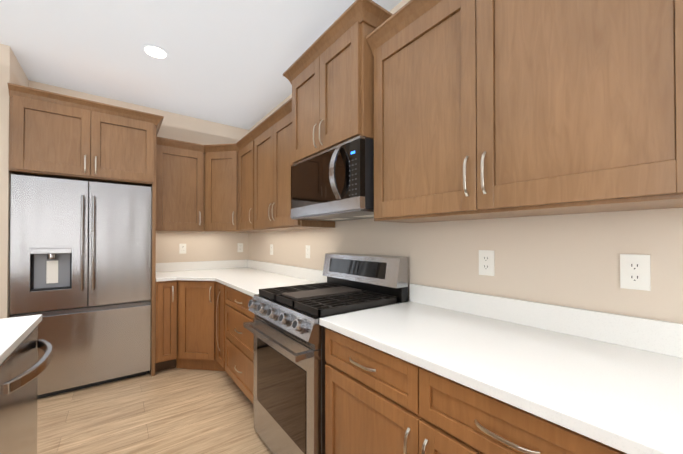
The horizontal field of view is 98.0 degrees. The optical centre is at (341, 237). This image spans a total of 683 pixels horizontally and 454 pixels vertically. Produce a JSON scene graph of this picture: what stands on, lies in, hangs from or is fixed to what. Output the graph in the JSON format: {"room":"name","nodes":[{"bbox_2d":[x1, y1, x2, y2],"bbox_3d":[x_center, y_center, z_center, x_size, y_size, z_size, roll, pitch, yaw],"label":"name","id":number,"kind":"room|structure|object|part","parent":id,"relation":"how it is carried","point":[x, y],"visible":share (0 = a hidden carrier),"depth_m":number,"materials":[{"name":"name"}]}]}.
{"room":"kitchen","nodes":[
{"label":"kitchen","id":0,"kind":"room"},
{"bbox_2d":[0,44,28,318],"bbox_3d":[-4.149,-0.086,1.456,3.552,2.743,0.720,0,-1,-37],"label":"wall","id":1,"kind":"structure","parent":0,"point":[11,71],"depth_m":2.23,"materials":[{"name":"beige paint"}]},
{"bbox_2d":[29,80,248,262],"bbox_3d":[-2.094,-0.069,3.381,2.048,2.743,0.120,0,-1,-37],"label":"wall","id":2,"kind":"structure","parent":0,"point":[210,246],"depth_m":3.54,"materials":[{"name":"beige paint"}]},
{"bbox_2d":[7,83,163,186],"bbox_3d":[-2.275,-0.824,2.762,1.001,0.642,0.657,0,-1,-37],"label":"upper cabinet","id":3,"kind":"object","parent":2,"relation":"attached to","point":[55,135],"visible":1,"depth_m":2.47,"materials":[{"name":"brown wood"}]},
{"bbox_2d":[156,136,204,231],"bbox_3d":[-1.812,-0.548,3.292,0.487,0.956,0.363,0,-1,-37],"label":"upper cabinet","id":4,"kind":"object","parent":2,"relation":"attached to","point":[180,166],"visible":0.77,"depth_m":3.18,"materials":[{"name":"brown wood"}]},
{"bbox_2d":[179,244,185,253],"bbox_3d":[-1.858,0.129,3.476,0.072,0.117,0.007,0,-1,-37],"label":"electrical outlet","id":5,"kind":"object","parent":2,"relation":"attached to","point":[182,248],"visible":1,"depth_m":3.47,"materials":[{"name":"white plastic"}]},
{"bbox_2d":[202,143,258,232],"bbox_3d":[-1.302,-0.546,3.510,0.629,0.956,0.629,0,-1,-37],"label":"upper cabinet","id":6,"kind":"object","parent":2,"relation":"attached to","point":[221,191],"visible":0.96,"depth_m":3.30,"materials":[{"name":"brown wood"}]},
{"bbox_2d":[237,243,242,251],"bbox_3d":[-1.323,0.133,3.880,0.072,0.117,0.007,0,-1,-37],"label":"electrical outlet","id":7,"kind":"object","parent":2,"relation":"attached to","point":[239,247],"visible":1,"depth_m":3.88,"materials":[{"name":"white plastic"}]},
{"bbox_2d":[37,367,271,453],"bbox_3d":[-1.490,1.319,-0.384,5.800,0.100,8.000,0,-1,-37],"label":"floor","id":8,"kind":"structure","parent":0,"point":[175,410],"depth_m":2.13,"materials":[{"name":"brown wood"}]},
{"bbox_2d":[0,326,52,453],"bbox_3d":[-1.471,0.841,0.982,0.727,0.880,0.598,0,-1,-37],"label":"dishwasher","id":9,"kind":"object","parent":8,"relation":"on","point":[22,367],"visible":0.96,"depth_m":1.12,"materials":[{"name":"grey metal"}]},
{"bbox_2d":[9,174,155,398],"bbox_3d":[-2.304,0.398,2.746,0.943,1.798,0.629,0,-1,-37],"label":"refrigerator","id":10,"kind":"object","parent":8,"relation":"on","point":[80,266],"depth_m":2.52,"materials":[{"name":"grey metal"}]},
{"bbox_3d":[-1.945,0.400,3.029,0.030,1.798,0.610,0,-1,-37],"label":"fridge panel","id":11,"kind":"part","parent":10,"relation":"part of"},
{"bbox_2d":[155,280,177,371],"bbox_3d":[-1.846,0.858,3.072,0.182,0.884,0.652,0,-1,-37],"label":"base cabinet","id":12,"kind":"object","parent":8,"relation":"on","point":[166,296],"visible":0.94,"depth_m":2.84,"materials":[{"name":"brown wood"}]},
{"bbox_2d":[176,280,224,370],"bbox_3d":[-1.330,0.860,3.300,0.911,0.884,0.911,0,-1,-37],"label":"base cabinet","id":13,"kind":"object","parent":8,"relation":"on","point":[196,327],"visible":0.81,"depth_m":2.87,"materials":[{"name":"brown wood"}]},
{"bbox_2d":[156,259,326,296],"bbox_3d":[-1.082,0.347,2.822,1.096,0.132,1.980,0,-1,-37],"label":"countertop","id":14,"kind":"structure","parent":13,"relation":"on","point":[250,277],"depth_m":3.00,"materials":[{"name":"white stone"}]},
{"bbox_2d":[216,282,226,367],"bbox_3d":[-0.879,0.856,2.908,0.662,0.884,0.252,0,-1,-37],"label":"base cabinet","id":15,"kind":"object","parent":8,"relation":"on","point":[220,322],"visible":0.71,"depth_m":2.73,"materials":[{"name":"brown wood"}]},
{"bbox_2d":[225,286,253,403],"bbox_3d":[-0.553,0.853,2.485,0.652,0.884,0.812,0,-1,-37],"label":"drawers","id":16,"kind":"object","parent":8,"relation":"on","point":[239,353],"visible":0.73,"depth_m":2.31,"materials":[{"name":"brown wood"}]},
{"bbox_2d":[243,252,407,453],"bbox_3d":[-0.127,0.701,1.819,0.718,1.176,0.760,0,-1,-37],"label":"gas range","id":17,"kind":"object","parent":8,"relation":"on","point":[285,328],"visible":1,"depth_m":1.65,"materials":[{"name":"silver metal"}]},
{"bbox_2d":[325,328,626,453],"bbox_3d":[0.481,0.840,1.112,0.652,0.884,1.090,0,-1,-37],"label":"base cabinet","id":18,"kind":"object","parent":8,"relation":"on","point":[377,401],"visible":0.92,"depth_m":0.95,"materials":[{"name":"brown wood"}]},
{"bbox_2d":[319,284,682,453],"bbox_3d":[0.761,0.328,0.751,0.646,0.132,2.010,0,-1,-37],"label":"countertop","id":19,"kind":"structure","parent":18,"relation":"on","point":[613,380],"depth_m":0.91,"materials":[{"name":"white stone"}]},
{"bbox_3d":[-0.685,0.829,-0.120,0.652,0.884,0.900,0,-1,-37],"label":"cabinet","id":20,"kind":"object","parent":8,"relation":"on","visible":0},
{"bbox_2d":[0,314,41,363],"bbox_3d":[-0.900,0.371,-0.082,0.954,0.030,3.077,0,-1,-37],"label":"countertop","id":21,"kind":"structure","parent":20,"relation":"on","point":[15,332],"depth_m":1.18,"materials":[{"name":"white stone"}]},
{"bbox_2d":[0,0,401,129],"bbox_3d":[-1.490,-1.524,-0.359,5.800,0.100,8.000,0,-1,-37],"label":"ceiling","id":22,"kind":"structure","parent":0,"point":[229,62],"depth_m":2.25,"materials":[{"name":"white paint"}]},
{"bbox_2d":[141,44,168,59],"bbox_3d":[-1.451,-1.447,2.318,0.184,0.006,0.184,0,-1,-37],"label":"recessed light","id":23,"kind":"object","parent":22,"relation":"in","point":[154,51],"visible":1,"depth_m":2.31,"materials":[{"name":"white"}]},
{"bbox_2d":[248,0,682,323],"bbox_3d":[0.969,-0.089,1.118,0.120,2.743,7.420,0,-1,-37],"label":"wall","id":24,"kind":"structure","parent":0,"point":[570,260],"depth_m":1.25,"materials":[{"name":"beige paint"}]},
{"bbox_2d":[236,132,277,231],"bbox_3d":[-0.881,-0.549,3.172,0.363,0.956,0.458,0,-1,-37],"label":"upper cabinet","id":25,"kind":"object","parent":24,"relation":"attached to","point":[245,144],"visible":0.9,"depth_m":3.07,"materials":[{"name":"brown wood"}]},
{"bbox_2d":[270,244,272,254],"bbox_3d":[-0.786,0.136,3.338,0.007,0.117,0.072,0,-1,-37],"label":"electrical outlet","id":26,"kind":"object","parent":24,"relation":"attached to","point":[271,249],"visible":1,"depth_m":3.33,"materials":[{"name":"white plastic"}]},
{"bbox_2d":[250,98,334,230],"bbox_3d":[-0.468,-0.554,2.624,0.363,0.956,0.912,0,-1,-37],"label":"upper cabinet","id":27,"kind":"object","parent":24,"relation":"attached to","point":[272,137],"visible":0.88,"depth_m":2.50,"materials":[{"name":"brown wood"}]},
{"bbox_2d":[306,245,309,257],"bbox_3d":[-0.307,0.131,2.703,0.007,0.117,0.072,0,-1,-37],"label":"electrical outlet","id":28,"kind":"object","parent":24,"relation":"attached to","point":[307,251],"visible":1,"depth_m":2.69,"materials":[{"name":"white plastic"}]},
{"bbox_2d":[283,0,392,163],"bbox_3d":[0.011,-0.855,1.933,0.434,0.671,0.878,0,-1,-37],"label":"upper cabinet","id":29,"kind":"object","parent":24,"relation":"attached to","point":[328,73],"visible":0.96,"depth_m":1.69,"materials":[{"name":"brown wood"}]},
{"bbox_2d":[291,136,373,220],"bbox_3d":[0.001,-0.324,1.921,0.458,0.386,0.760,0,-1,-37],"label":"over-the-range microwave","id":30,"kind":"object","parent":29,"relation":"attached to","point":[335,183],"visible":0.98,"depth_m":1.67,"materials":[{"name":"grey"}]},
{"bbox_2d":[479,250,494,275],"bbox_3d":[0.680,0.119,1.393,0.007,0.117,0.072,0,-1,-37],"label":"electrical outlet","id":31,"kind":"object","parent":24,"relation":"attached to","point":[486,263],"visible":1,"depth_m":1.39,"materials":[{"name":"white plastic"}]},
{"bbox_2d":[366,0,682,222],"bbox_3d":[0.631,-0.567,1.166,0.363,0.956,1.197,0,-1,-37],"label":"upper cabinet","id":32,"kind":"object","parent":24,"relation":"attached to","point":[488,109],"visible":1,"depth_m":0.98,"materials":[{"name":"brown wood"}]},
{"bbox_2d":[620,254,650,290],"bbox_3d":[0.982,0.115,0.993,0.007,0.117,0.072,0,-1,-37],"label":"electrical outlet","id":33,"kind":"object","parent":24,"relation":"attached to","point":[635,271],"visible":1,"depth_m":0.99,"materials":[{"name":"white plastic"}]}
]}

